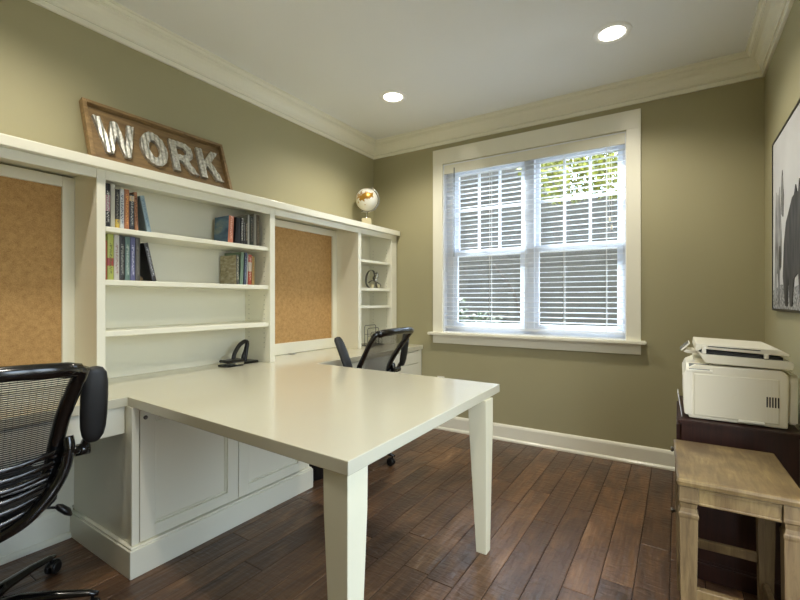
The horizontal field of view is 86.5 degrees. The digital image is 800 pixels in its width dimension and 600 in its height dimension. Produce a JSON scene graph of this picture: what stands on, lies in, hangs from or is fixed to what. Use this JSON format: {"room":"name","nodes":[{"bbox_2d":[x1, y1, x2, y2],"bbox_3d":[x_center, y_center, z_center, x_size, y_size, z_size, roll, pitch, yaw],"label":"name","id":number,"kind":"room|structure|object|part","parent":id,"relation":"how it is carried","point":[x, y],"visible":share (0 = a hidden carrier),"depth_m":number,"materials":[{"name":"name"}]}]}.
{"room":"home office","nodes":[
{"label":"home office","id":0,"kind":"room"},
{"bbox_2d":[0,0,373,509],"bbox_3d":[-1.613,-0.190,2.339,0.120,2.740,5.050,0,0,33],"label":"wall","id":1,"kind":"structure","parent":0,"point":[49,61],"depth_m":2.47,"materials":[{"name":"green paint"}]},
{"bbox_2d":[0,505,72,564],"bbox_3d":[-1.887,1.106,1.765,0.049,0.147,0.888,0,0,33],"label":"baseboard","id":2,"kind":"structure","parent":1,"relation":"attached to","point":[49,529],"depth_m":2.01,"materials":[{"name":"beige paint"}]},
{"bbox_2d":[0,452,73,515],"bbox_3d":[-1.895,0.746,1.773,0.025,0.569,0.892,0,0,33],"label":"panel","id":3,"kind":"object","parent":1,"relation":"attached to","point":[65,496],"visible":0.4,"depth_m":2.11,"materials":[{"name":"white paint"}]},
{"bbox_2d":[0,164,74,392],"bbox_3d":[-1.893,-0.096,1.766,0.034,1.028,0.902,0,0,33],"label":"cork board","id":4,"kind":"object","parent":1,"relation":"attached to","point":[37,208],"visible":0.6,"depth_m":2.02,"materials":[{"name":"brown"}]},
{"bbox_3d":[-1.899,-0.113,1.770,0.016,0.890,0.798,0,0,33],"label":"cork panel","id":5,"kind":"part","parent":4,"relation":"part of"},
{"bbox_2d":[28,0,375,159],"bbox_3d":[-1.532,-1.488,2.254,0.108,0.145,4.795,0,0,33],"label":"trim","id":6,"kind":"structure","parent":1,"relation":"attached to","point":[111,19],"depth_m":2.66,"materials":[{"name":"beige paint"}]},
{"bbox_2d":[275,219,336,355],"bbox_3d":[-0.821,-0.096,3.405,0.034,1.028,0.898,0,0,33],"label":"cork board","id":7,"kind":"object","parent":1,"relation":"attached to","point":[305,255],"visible":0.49,"depth_m":3.46,"materials":[{"name":"brown"}]},
{"bbox_2d":[0,429,756,599],"bbox_3d":[-0.294,1.240,1.477,3.230,0.120,5.050,0,0,33],"label":"floor","id":8,"kind":"structure","parent":0,"point":[565,525],"depth_m":2.04,"materials":[{"name":"brown wood"}]},
{"bbox_2d":[0,362,107,599],"bbox_3d":[-1.443,0.685,1.428,0.784,0.990,0.691,0,0,42],"label":"office chair","id":9,"kind":"object","parent":8,"relation":"on","point":[27,490],"visible":1,"depth_m":1.42,"materials":[{"name":"black plastic"}]},
{"bbox_3d":[-1.508,0.704,1.508,0.464,0.065,0.432,0,0,42],"label":"seat","id":10,"kind":"part","parent":9,"relation":"part of","materials":[{"name":"black fabric"}]},
{"bbox_3d":[-1.488,1.087,1.683,0.050,0.062,0.325,0,0,-2],"label":"leg","id":11,"kind":"part","parent":9,"relation":"part of","materials":[{"name":"black plastic"}]},
{"bbox_3d":[-1.247,0.420,1.271,0.231,0.391,0.453,0,0,42],"label":"backrest","id":12,"kind":"part","parent":9,"relation":"part of","materials":[{"name":"grey fabric"}]},
{"bbox_3d":[-1.168,0.214,1.199,0.070,0.049,0.453,0,0,42],"label":"rail","id":13,"kind":"part","parent":9,"relation":"part of","materials":[{"name":"black plastic"}]},
{"bbox_3d":[-1.245,0.422,1.269,0.269,0.464,0.497,0,0,42],"label":"frame","id":14,"kind":"part","parent":9,"relation":"part of","materials":[{"name":"black plastic"}]},
{"bbox_3d":[-1.293,1.087,1.556,0.325,0.062,0.050,0,0,-22],"label":"leg","id":15,"kind":"part","parent":9,"relation":"part of","materials":[{"name":"black plastic"}]},
{"bbox_3d":[-1.344,0.805,1.585,0.044,0.069,0.197,0,0,42],"label":"height lever","id":16,"kind":"part","parent":9,"relation":"part of","materials":[{"name":"black plastic"}]},
{"bbox_2d":[70,406,312,579],"bbox_3d":[-1.108,0.821,2.408,0.641,0.719,1.071,0,0,33],"label":"base cabinet","id":17,"kind":"object","parent":8,"relation":"on","point":[149,494],"visible":0.62,"depth_m":2.00,"materials":[{"name":"white paint"}]},
{"bbox_3d":[-0.997,0.762,2.046,0.018,0.571,0.490,0,0,33],"label":"door","id":18,"kind":"part","parent":17,"relation":"part of","materials":[{"name":"white paint"}]},
{"bbox_3d":[-1.004,0.762,2.051,0.001,0.466,0.366,0,0,33],"label":"panel","id":19,"kind":"part","parent":17,"relation":"part of","materials":[{"name":"white paint"}]},
{"bbox_3d":[-0.728,0.762,2.457,0.018,0.571,0.483,0,0,33],"label":"door","id":20,"kind":"part","parent":17,"relation":"part of","materials":[{"name":"white paint"}]},
{"bbox_3d":[-0.735,0.762,2.462,0.001,0.466,0.359,0,0,33],"label":"panel","id":21,"kind":"part","parent":17,"relation":"part of","materials":[{"name":"white paint"}]},
{"bbox_2d":[0,343,499,599],"bbox_3d":[-0.589,0.799,2.103,1.851,0.762,4.035,0,0,33],"label":"desk","id":22,"kind":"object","parent":8,"relation":"on","point":[305,407],"depth_m":1.71,"materials":[{"name":"paint"}]},
{"bbox_3d":[-1.650,0.520,1.615,0.510,0.116,0.884,0,0,33],"label":"pencil drawer","id":23,"kind":"part","parent":22,"relation":"part of","materials":[{"name":"white wood"}]},
{"bbox_2d":[73,169,274,377],"bbox_3d":[-1.254,-0.100,2.519,0.276,1.040,1.058,0,0,33],"label":"bookcase","id":24,"kind":"object","parent":22,"relation":"on","point":[183,318],"visible":0.92,"depth_m":2.52,"materials":[{"name":"white paint"}]},
{"bbox_3d":[-1.533,-0.100,2.092,0.276,1.040,0.038,0,0,33],"label":"panel","id":25,"kind":"part","parent":24,"relation":"part of","materials":[{"name":"white paint"}]},
{"bbox_2d":[105,240,106,279],"bbox_3d":[-1.514,-0.197,2.141,0.152,0.196,0.010,0,0,33],"label":"book","id":26,"kind":"object","parent":24,"relation":"on","point":[105,240],"visible":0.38,"depth_m":2.10,"materials":[{"name":"paper"}]},
{"bbox_2d":[105,183,109,226],"bbox_3d":[-1.510,-0.467,2.147,0.152,0.222,0.020,0,0,33],"label":"book","id":27,"kind":"object","parent":24,"relation":"on","point":[107,186],"visible":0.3,"depth_m":2.10,"materials":[{"name":"paper"}]},
{"bbox_2d":[105,234,113,279],"bbox_3d":[-1.503,-0.213,2.157,0.152,0.230,0.028,0,0,33],"label":"book","id":28,"kind":"object","parent":24,"relation":"on","point":[109,237],"visible":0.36,"depth_m":2.11,"materials":[{"name":"paper"}]},
{"bbox_2d":[110,183,114,226],"bbox_3d":[-1.498,-0.469,2.165,0.152,0.226,0.020,0,0,33],"label":"book","id":29,"kind":"object","parent":24,"relation":"on","point":[112,186],"visible":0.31,"depth_m":2.12,"materials":[{"name":"paper"}]},
{"bbox_2d":[114,234,118,279],"bbox_3d":[-1.488,-0.213,2.180,0.152,0.230,0.024,0,0,33],"label":"book","id":30,"kind":"object","parent":24,"relation":"on","point":[116,237],"visible":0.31,"depth_m":2.14,"materials":[{"name":"paper"}]},
{"bbox_2d":[115,189,119,227],"bbox_3d":[-1.486,-0.457,2.183,0.152,0.202,0.020,0,0,33],"label":"book","id":31,"kind":"object","parent":24,"relation":"on","point":[117,192],"visible":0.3,"depth_m":2.14,"materials":[{"name":"paper"}]},
{"bbox_2d":[118,189,123,228],"bbox_3d":[-1.475,-0.460,2.200,0.152,0.208,0.020,0,0,33],"label":"book","id":32,"kind":"object","parent":24,"relation":"on","point":[121,190],"visible":0.31,"depth_m":2.16,"materials":[{"name":"paper"}]},
{"bbox_2d":[119,236,124,279],"bbox_3d":[-1.474,-0.210,2.201,0.152,0.224,0.024,0,0,33],"label":"book","id":33,"kind":"object","parent":24,"relation":"on","point":[121,239],"visible":0.3,"depth_m":2.16,"materials":[{"name":"paper"}]},
{"bbox_2d":[124,189,128,228],"bbox_3d":[-1.462,-0.461,2.219,0.152,0.210,0.024,0,0,33],"label":"book","id":34,"kind":"object","parent":24,"relation":"on","point":[126,192],"visible":0.3,"depth_m":2.18,"materials":[{"name":"paper"}]},
{"bbox_2d":[125,237,129,279],"bbox_3d":[-1.461,-0.211,2.222,0.152,0.226,0.024,0,0,33],"label":"book","id":35,"kind":"object","parent":24,"relation":"on","point":[127,239],"visible":0.3,"depth_m":2.18,"materials":[{"name":"paper"}]},
{"bbox_2d":[129,194,133,229],"bbox_3d":[-1.449,-0.451,2.240,0.152,0.190,0.024,0,0,33],"label":"book","id":36,"kind":"object","parent":24,"relation":"on","point":[131,197],"visible":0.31,"depth_m":2.19,"materials":[{"name":"paper"}]},
{"bbox_2d":[130,237,134,280],"bbox_3d":[-1.447,-0.212,2.243,0.152,0.228,0.024,0,0,33],"label":"book","id":37,"kind":"object","parent":24,"relation":"on","point":[132,239],"visible":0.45,"depth_m":2.20,"materials":[{"name":"paper"}]},
{"bbox_2d":[129,192,137,229],"bbox_3d":[-1.438,-0.459,2.257,0.152,0.206,0.024,0,0,33],"label":"book","id":38,"kind":"object","parent":24,"relation":"on","point":[132,193],"visible":0.29,"depth_m":2.21,"materials":[{"name":"paper"}]},
{"bbox_2d":[135,238,139,280],"bbox_3d":[-1.433,-0.211,2.264,0.152,0.226,0.022,0,0,33],"label":"book","id":39,"kind":"object","parent":24,"relation":"on","point":[137,240],"visible":0.35,"depth_m":2.22,"materials":[{"name":"paper"}]},
{"bbox_2d":[137,196,150,231],"bbox_3d":[-1.412,-0.454,2.297,0.152,0.196,0.060,0,0,33],"label":"book","id":40,"kind":"object","parent":24,"relation":"on","point":[143,220],"visible":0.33,"depth_m":2.26,"materials":[{"name":"paper"}]},
{"bbox_2d":[140,243,155,280],"bbox_3d":[-1.399,-0.202,2.316,0.152,0.208,0.067,0,0,33],"label":"book","id":41,"kind":"object","parent":24,"relation":"on","point":[147,273],"visible":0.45,"depth_m":2.28,"materials":[{"name":"paper"}]},
{"bbox_3d":[-1.365,-0.100,2.589,0.012,1.040,0.979,0,0,33],"label":"panel","id":42,"kind":"part","parent":24,"relation":"part of","materials":[{"name":"white paint"}]},
{"bbox_3d":[-1.255,0.164,2.517,0.252,0.028,0.977,0,0,33],"label":"shelf","id":43,"kind":"part","parent":24,"relation":"part of","materials":[{"name":"white paint"}]},
{"bbox_3d":[-1.255,-0.085,2.517,0.252,0.026,0.977,0,0,33],"label":"shelf","id":44,"kind":"part","parent":24,"relation":"part of","materials":[{"name":"white paint"}]},
{"bbox_3d":[-1.255,-0.343,2.517,0.252,0.025,0.977,0,0,33],"label":"shelf","id":45,"kind":"part","parent":24,"relation":"part of","materials":[{"name":"white paint"}]},
{"bbox_3d":[-1.148,-0.598,2.447,0.020,0.043,0.979,0,0,33],"label":"rail","id":46,"kind":"part","parent":24,"relation":"part of","materials":[{"name":"white paint"}]},
{"bbox_2d":[0,133,399,236],"bbox_3d":[-1.233,-0.621,2.522,0.315,0.088,4.030,0,0,33],"label":"shelf","id":47,"kind":"object","parent":24,"relation":"on","point":[15,151],"visible":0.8,"depth_m":2.15,"materials":[{"name":"white paint"}]},
{"bbox_2d":[79,97,232,189],"bbox_3d":[-1.353,-0.847,2.451,0.161,0.357,0.791,0,0,33],"label":"sign","id":48,"kind":"object","parent":47,"relation":"on","point":[110,133],"visible":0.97,"depth_m":2.39,"materials":[{"name":"brown wood"}]},
{"bbox_2d":[356,187,379,223],"bbox_3d":[-0.309,-0.860,3.948,0.204,0.388,0.204,0,0,-34],"label":"desk globe","id":49,"kind":"object","parent":47,"relation":"on","point":[366,199],"visible":1,"depth_m":3.89,"materials":[{"name":"plastic"}]},
{"bbox_2d":[214,215,233,242],"bbox_3d":[-1.130,-0.444,2.726,0.150,0.178,0.047,0,0,33],"label":"book","id":50,"kind":"object","parent":24,"relation":"on","point":[224,225],"visible":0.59,"depth_m":2.70,"materials":[{"name":"paper"}]},
{"bbox_2d":[220,255,238,283],"bbox_3d":[-1.112,-0.194,2.773,0.172,0.190,0.020,0,0,33],"label":"book","id":51,"kind":"object","parent":24,"relation":"on","point":[229,265],"visible":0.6,"depth_m":2.76,"materials":[{"name":"paper"}]},
{"bbox_2d":[224,252,243,283],"bbox_3d":[-1.096,-0.205,2.802,0.177,0.213,0.034,0,0,33],"label":"book","id":52,"kind":"object","parent":24,"relation":"on","point":[241,254],"visible":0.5,"depth_m":2.75,"materials":[{"name":"paper"}]},
{"bbox_2d":[233,217,240,242],"bbox_3d":[-1.103,-0.442,2.769,0.152,0.173,0.042,0,0,33],"label":"book","id":53,"kind":"object","parent":24,"relation":"on","point":[236,231],"visible":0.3,"depth_m":2.72,"materials":[{"name":"paper"}]},
{"bbox_2d":[234,215,248,244],"bbox_3d":[-1.069,-0.459,2.844,0.177,0.206,0.014,0,0,33],"label":"book","id":54,"kind":"object","parent":24,"relation":"on","point":[246,217],"visible":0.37,"depth_m":2.79,"materials":[{"name":"paper"}]},
{"bbox_2d":[240,218,243,243],"bbox_3d":[-1.086,-0.444,2.795,0.152,0.176,0.021,0,-2,33],"label":"book","id":55,"kind":"object","parent":24,"relation":"on","point":[242,219],"visible":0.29,"depth_m":2.75,"materials":[{"name":"paper"}]},
{"bbox_2d":[243,222,244,243],"bbox_3d":[-1.076,-0.430,2.810,0.152,0.150,0.015,0,0,33],"label":"book","id":56,"kind":"object","parent":24,"relation":"on","point":[244,222],"visible":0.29,"depth_m":2.77,"materials":[{"name":"paper"}]},
{"bbox_2d":[243,252,246,284],"bbox_3d":[-1.071,-0.205,2.818,0.152,0.212,0.026,0,0,33],"label":"book","id":57,"kind":"object","parent":24,"relation":"on","point":[245,253],"visible":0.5,"depth_m":2.77,"materials":[{"name":"paper"}]},
{"bbox_2d":[245,223,246,243],"bbox_3d":[-1.067,-0.430,2.824,0.152,0.149,0.015,0,0,33],"label":"book","id":58,"kind":"object","parent":24,"relation":"on","point":[245,223],"visible":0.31,"depth_m":2.78,"materials":[{"name":"paper"}]},
{"bbox_2d":[246,254,247,284],"bbox_3d":[-1.063,-0.202,2.830,0.152,0.206,0.014,0,0,33],"label":"book","id":59,"kind":"object","parent":24,"relation":"on","point":[247,254],"visible":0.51,"depth_m":2.79,"materials":[{"name":"paper"}]},
{"bbox_2d":[247,255,251,284],"bbox_3d":[-1.052,-0.199,2.847,0.152,0.200,0.026,0,-1,33],"label":"book","id":60,"kind":"object","parent":24,"relation":"on","point":[249,256],"visible":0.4,"depth_m":2.80,"materials":[{"name":"paper"}]},
{"bbox_2d":[249,216,252,244],"bbox_3d":[-1.049,-0.454,2.860,0.162,0.196,0.030,0,0,33],"label":"book","id":61,"kind":"object","parent":24,"relation":"on","point":[250,218],"visible":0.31,"depth_m":2.81,"materials":[{"name":"paper"}]},
{"bbox_2d":[249,214,255,245],"bbox_3d":[-1.040,-0.465,2.887,0.177,0.218,0.021,0,0,33],"label":"book","id":62,"kind":"object","parent":24,"relation":"on","point":[251,215],"visible":0.28,"depth_m":2.83,"materials":[{"name":"paper"}]},
{"bbox_2d":[251,256,254,284],"bbox_3d":[-1.038,-0.195,2.869,0.152,0.192,0.020,0,0,33],"label":"book","id":63,"kind":"object","parent":24,"relation":"on","point":[253,257],"visible":0.32,"depth_m":2.83,"materials":[{"name":"paper"}]},
{"bbox_2d":[256,215,259,245],"bbox_3d":[-1.027,-0.464,2.908,0.177,0.216,0.023,0,0,33],"label":"book","id":64,"kind":"object","parent":24,"relation":"on","point":[257,216],"visible":0.3,"depth_m":2.86,"materials":[{"name":"paper"}]},
{"bbox_3d":[-0.976,-0.100,2.944,0.276,1.040,0.043,0,0,33],"label":"panel","id":65,"kind":"part","parent":24,"relation":"part of","materials":[{"name":"white paint"}]},
{"bbox_2d":[218,339,257,367],"bbox_3d":[-1.058,0.342,2.781,0.155,0.156,0.270,0,0,33],"label":"hole punch","id":66,"kind":"object","parent":22,"relation":"on","point":[233,362],"visible":1,"depth_m":2.77,"materials":[{"name":"black plastic"}]},
{"bbox_3d":[-1.059,0.337,2.811,0.038,0.146,0.148,0,0,26],"label":"lever","id":67,"kind":"part","parent":66,"relation":"part of","materials":[{"name":"black plastic"}]},
{"bbox_3d":[-0.150,0.821,1.179,0.088,0.719,0.088,0,0,33],"label":"leg","id":68,"kind":"part","parent":22,"relation":"part of","materials":[{"name":"paint"}]},
{"bbox_3d":[-0.561,0.520,3.279,0.510,0.116,0.980,0,0,33],"label":"pencil drawer","id":69,"kind":"part","parent":22,"relation":"part of","materials":[{"name":"white wood"}]},
{"bbox_2d":[334,228,395,348],"bbox_3d":[-0.310,-0.100,3.961,0.276,1.040,0.590,0,0,33],"label":"bookcase","id":70,"kind":"object","parent":22,"relation":"on","point":[358,305],"visible":0.94,"depth_m":3.90,"materials":[{"name":"white paint"}]},
{"bbox_3d":[-0.461,-0.100,3.731,0.276,1.040,0.041,0,0,33],"label":"panel","id":71,"kind":"part","parent":70,"relation":"part of","materials":[{"name":"white paint"}]},
{"bbox_3d":[-0.433,-0.100,4.014,0.012,1.040,0.465,0,0,33],"label":"panel","id":72,"kind":"part","parent":70,"relation":"part of","materials":[{"name":"white paint"}]},
{"bbox_2d":[365,270,380,287],"bbox_3d":[-0.252,-0.197,4.014,0.045,0.172,0.203,0,0,33],"label":"metal sculpture","id":73,"kind":"object","parent":70,"relation":"on","point":[375,277],"visible":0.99,"depth_m":4.03,"materials":[{"name":"metal"}]},
{"bbox_3d":[-0.323,0.062,3.942,0.252,0.024,0.463,0,0,33],"label":"shelf","id":74,"kind":"part","parent":70,"relation":"part of","materials":[{"name":"white paint"}]},
{"bbox_3d":[-0.323,-0.095,3.942,0.252,0.026,0.463,0,0,33],"label":"shelf","id":75,"kind":"part","parent":70,"relation":"part of","materials":[{"name":"white paint"}]},
{"bbox_3d":[-0.323,-0.344,3.942,0.252,0.023,0.463,0,0,33],"label":"shelf","id":76,"kind":"part","parent":70,"relation":"part of","materials":[{"name":"white paint"}]},
{"bbox_3d":[-0.215,-0.598,3.872,0.020,0.043,0.465,0,0,33],"label":"rail","id":77,"kind":"part","parent":70,"relation":"part of","materials":[{"name":"white paint"}]},
{"bbox_3d":[-0.172,-0.100,4.172,0.276,1.040,0.086,0,0,33],"label":"panel","id":78,"kind":"part","parent":70,"relation":"part of","materials":[{"name":"white paint"}]},
{"bbox_2d":[362,324,381,345],"bbox_3d":[-0.248,0.326,3.950,0.100,0.187,0.220,0,0,33],"label":"holder","id":79,"kind":"object","parent":22,"relation":"on","point":[378,343],"visible":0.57,"depth_m":3.90,"materials":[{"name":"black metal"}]},
{"bbox_3d":[0.379,0.821,1.996,0.088,0.719,0.088,0,0,33],"label":"leg","id":80,"kind":"part","parent":22,"relation":"part of","materials":[{"name":"paint"}]},
{"bbox_2d":[309,464,322,480],"bbox_3d":[-0.574,1.045,2.840,0.180,0.270,0.180,0,0,33],"label":"waste bin","id":81,"kind":"object","parent":8,"relation":"on","point":[317,471],"visible":0.15,"depth_m":2.77,"materials":[{"name":"black plastic"}]},
{"bbox_2d":[334,327,413,465],"bbox_3d":[-0.302,0.685,3.162,0.800,0.990,0.710,0,0,33],"label":"office chair","id":82,"kind":"object","parent":8,"relation":"on","point":[406,332],"visible":0.28,"depth_m":2.94,"materials":[{"name":"black plastic"}]},
{"bbox_3d":[-0.098,0.422,2.998,0.269,0.464,0.497,0,0,33],"label":"frame","id":83,"kind":"part","parent":82,"relation":"part of","materials":[{"name":"black plastic"}]},
{"bbox_3d":[-0.100,0.420,2.999,0.231,0.391,0.453,0,0,33],"label":"backrest","id":84,"kind":"part","parent":82,"relation":"part of","materials":[{"name":"grey"}]},
{"bbox_3d":[-0.011,0.214,2.941,0.070,0.049,0.453,0,0,33],"label":"rail","id":85,"kind":"part","parent":82,"relation":"part of","materials":[{"name":"black plastic"}]},
{"bbox_2d":[393,350,420,374],"bbox_3d":[-0.160,0.821,3.912,0.530,0.718,0.508,0,0,33],"label":"drawer unit","id":86,"kind":"object","parent":8,"relation":"on","point":[412,365],"visible":0.13,"depth_m":3.84,"materials":[{"name":"white paint"}]},
{"bbox_3d":[0.050,0.524,3.765,0.019,0.101,0.425,0,0,33],"label":"drawer","id":87,"kind":"part","parent":86,"relation":"part of","materials":[{"name":"white paint"}]},
{"bbox_3d":[0.050,0.701,3.765,0.019,0.235,0.425,0,0,33],"label":"drawer","id":88,"kind":"part","parent":86,"relation":"part of","materials":[{"name":"white paint"}]},
{"bbox_2d":[671,395,799,599],"bbox_3d":[1.511,0.848,1.969,0.430,0.664,0.560,0,0,33],"label":"base cabinet","id":89,"kind":"object","parent":8,"relation":"on","point":[729,528],"visible":0.41,"depth_m":1.74,"materials":[{"name":"brown wood"}]},
{"bbox_3d":[1.357,0.679,2.070,0.018,0.272,0.506,0,0,33],"label":"drawer","id":90,"kind":"part","parent":89,"relation":"part of","materials":[{"name":"brown wood"}]},
{"bbox_2d":[677,389,681,415],"bbox_3d":[1.269,0.464,1.927,0.018,0.102,0.105,0,0,33],"label":"leaflet","id":91,"kind":"object","parent":89,"relation":"on","point":[677,389],"visible":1,"depth_m":1.90,"materials":[{"name":"paper"}]},
{"bbox_2d":[680,337,797,428],"bbox_3d":[1.506,0.351,1.931,0.391,0.328,0.415,0,0,33],"label":"printer","id":92,"kind":"object","parent":89,"relation":"on","point":[727,380],"visible":1,"depth_m":1.76,"materials":[{"name":"white plastic"}]},
{"bbox_3d":[1.339,0.230,1.960,0.055,0.015,0.140,0,0,33],"label":"screen arm","id":93,"kind":"part","parent":92,"relation":"part of"},
{"bbox_3d":[1.318,0.294,1.875,0.094,0.035,0.105,0,0,33],"label":"control panel","id":94,"kind":"part","parent":92,"relation":"part of","materials":[{"name":"white plastic"}]},
{"bbox_3d":[1.393,0.408,1.768,0.280,0.179,0.005,0,0,33],"label":"door","id":95,"kind":"part","parent":92,"relation":"part of","materials":[{"name":"white plastic"}]},
{"bbox_3d":[1.514,0.206,1.922,0.308,0.037,0.396,0,0,33],"label":"feeder lid","id":96,"kind":"part","parent":92,"relation":"part of","materials":[{"name":"white plastic"}]},
{"bbox_2d":[673,439,799,599],"bbox_3d":[1.161,0.880,1.499,0.324,0.600,0.464,0,0,31],"label":"side table","id":97,"kind":"object","parent":8,"relation":"on","point":[752,483],"visible":1,"depth_m":1.38,"materials":[{"name":"brown wood"}]},
{"bbox_3d":[1.153,0.893,1.733,0.053,0.574,0.053,0,0,31],"label":"leg","id":98,"kind":"part","parent":97,"relation":"part of","materials":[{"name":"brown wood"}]},
{"bbox_3d":[0.949,0.893,1.400,0.055,0.574,0.055,0,0,31],"label":"leg","id":99,"kind":"part","parent":97,"relation":"part of","materials":[{"name":"brown wood"}]},
{"bbox_3d":[1.161,0.593,1.499,0.324,0.026,0.464,0,0,31],"label":"seat","id":100,"kind":"part","parent":97,"relation":"part of","materials":[{"name":"brown wood"}]},
{"bbox_3d":[1.374,0.893,1.598,0.053,0.574,0.053,0,0,31],"label":"leg","id":101,"kind":"part","parent":97,"relation":"part of","materials":[{"name":"brown wood"}]},
{"bbox_3d":[1.170,0.893,1.264,0.055,0.574,0.055,0,0,31],"label":"leg","id":102,"kind":"part","parent":97,"relation":"part of","materials":[{"name":"brown wood"}]},
{"bbox_2d":[113,0,758,139],"bbox_3d":[-0.289,-1.610,1.486,3.230,0.100,5.070,0,0,33],"label":"ceiling","id":103,"kind":"structure","parent":0,"point":[452,60],"depth_m":2.60,"materials":[{"name":"paint"}]},
{"bbox_2d":[379,90,406,103],"bbox_3d":[-0.053,-1.556,3.261,0.212,0.007,0.212,0,0,33],"label":"recessed light","id":104,"kind":"object","parent":103,"relation":"in","point":[389,96],"visible":1,"depth_m":3.25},
{"bbox_2d":[592,21,632,43],"bbox_3d":[1.238,-1.556,2.482,0.212,0.007,0.212,0,0,33],"label":"recessed light","id":105,"kind":"object","parent":103,"relation":"in","point":[612,32],"visible":1,"depth_m":2.47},
{"bbox_2d":[374,77,764,449],"bbox_3d":[1.061,-0.190,3.553,3.031,2.740,0.140,0,0,32],"label":"wall","id":106,"kind":"structure","parent":0,"point":[703,151],"depth_m":3.00,"materials":[{"name":"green paint"}]},
{"bbox_2d":[427,108,646,354],"bbox_3d":[1.050,-0.489,3.541,1.744,1.765,0.232,0,0,32],"label":"window","id":107,"kind":"structure","parent":106,"relation":"in","point":[629,122],"depth_m":3.49,"materials":[{"name":"beige paint"}]},
{"bbox_3d":[0.778,-0.098,3.745,0.656,0.705,0.030,0,0,32],"label":"sash","id":108,"kind":"part","parent":107,"relation":"part of","materials":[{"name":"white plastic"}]},
{"bbox_3d":[0.794,-0.797,3.770,0.656,0.795,0.030,0,0,32],"label":"sash","id":109,"kind":"part","parent":107,"relation":"part of","materials":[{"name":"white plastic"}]},
{"bbox_2d":[444,133,624,334],"bbox_3d":[1.037,-0.487,3.514,1.473,1.490,0.069,0,0,32],"label":"window blind","id":110,"kind":"object","parent":107,"relation":"attached to","point":[618,139],"visible":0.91,"depth_m":3.44,"materials":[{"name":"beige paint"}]},
{"bbox_3d":[1.046,-0.468,3.519,0.003,1.425,0.052,0,0,32],"label":"ladder cord","id":111,"kind":"part","parent":110,"relation":"part of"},
{"bbox_3d":[1.042,0.246,3.522,1.457,0.023,0.048,0,0,32],"label":"rail","id":112,"kind":"part","parent":110,"relation":"part of","materials":[{"name":"white plastic"}]},
{"bbox_3d":[1.564,-0.870,3.158,0.020,0.620,0.004,0,0,32],"label":"pull cord","id":113,"kind":"part","parent":110,"relation":"part of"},
{"bbox_3d":[1.074,-0.470,3.574,1.485,1.530,0.070,0,0,32],"label":"frame","id":114,"kind":"part","parent":107,"relation":"part of","materials":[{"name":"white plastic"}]},
{"bbox_3d":[1.010,0.305,3.477,1.744,0.026,0.082,0,0,32],"label":"sill","id":115,"kind":"part","parent":107,"relation":"part of","materials":[{"name":"beige paint"}]},
{"bbox_3d":[1.398,-0.098,3.362,0.660,0.705,0.030,0,0,32],"label":"sash","id":116,"kind":"part","parent":107,"relation":"part of","materials":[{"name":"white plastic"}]},
{"bbox_3d":[1.413,-0.797,3.388,0.660,0.795,0.030,0,0,32],"label":"sash","id":117,"kind":"part","parent":107,"relation":"part of","materials":[{"name":"white plastic"}]},
{"bbox_2d":[434,416,674,470],"bbox_3d":[1.250,1.113,3.338,2.479,0.134,0.026,0,0,32],"label":"baseboard","id":118,"kind":"structure","parent":106,"relation":"attached to","point":[653,457],"depth_m":3.26,"materials":[{"name":"beige paint"}]},
{"bbox_2d":[374,51,761,159],"bbox_3d":[0.996,-1.488,3.447,3.031,0.145,0.108,0,0,32],"label":"trim","id":119,"kind":"structure","parent":106,"relation":"attached to","point":[737,67],"depth_m":3.20,"materials":[{"name":"beige paint"}]},
{"bbox_2d":[765,0,799,430],"bbox_3d":[1.040,-0.190,0.640,0.120,2.740,5.110,0,0,33],"label":"wall","id":120,"kind":"structure","parent":0,"point":[782,77],"depth_m":2.30,"materials":[{"name":"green paint"}]},
{"bbox_2d":[745,0,793,76],"bbox_3d":[0.934,-1.488,0.687,0.108,0.145,4.873,0,0,33],"label":"trim","id":121,"kind":"structure","parent":120,"relation":"attached to","point":[770,18],"depth_m":2.35,"materials":[{"name":"beige paint"}]},
{"bbox_2d":[772,99,799,312],"bbox_3d":[1.716,-0.407,1.802,0.019,0.930,1.375,0,0,33],"label":"picture","id":122,"kind":"object","parent":120,"relation":"attached to","point":[786,146],"visible":1,"depth_m":2.08,"materials":[{"name":"white paper"}]},
{"label":"outside","id":123,"kind":"structure","parent":0,"visible":0},
{"bbox_3d":[1.642,1.480,2.511,18.000,0.100,22.000,0,0,33],"label":"ground","id":124,"kind":"structure","parent":123,"visible":0},
{"bbox_2d":[459,265,519,323],"bbox_3d":[0.878,0.493,5.479,1.364,1.880,0.690,0,0,15],"label":"shrub","id":125,"kind":"object","parent":124,"relation":"on","point":[495,267],"visible":0.05,"depth_m":5.33,"materials":[{"name":"green plant"}]},
{"bbox_2d":[459,161,561,323],"bbox_3d":[-0.653,-1.195,13.981,11.600,5.250,0.155,0,0,33],"label":"wall","id":126,"kind":"structure","parent":124,"relation":"on","point":[494,259],"depth_m":11.90,"materials":[{"name":"grey"}]},
{"bbox_2d":[508,195,617,326],"bbox_3d":[5.352,-0.195,6.127,7.750,3.250,0.115,0,0,33],"label":"fence","id":127,"kind":"object","parent":124,"relation":"on","point":[561,276],"visible":0.18,"depth_m":7.54,"materials":[{"name":"grey"}]},
{"bbox_2d":[518,151,617,204],"bbox_3d":[2.247,-0.311,4.931,1.773,3.484,0.857,0,0,41],"label":"tree","id":128,"kind":"object","parent":124,"relation":"on","point":[613,153],"visible":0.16,"depth_m":4.88,"materials":[{"name":"green plant"}]}
]}

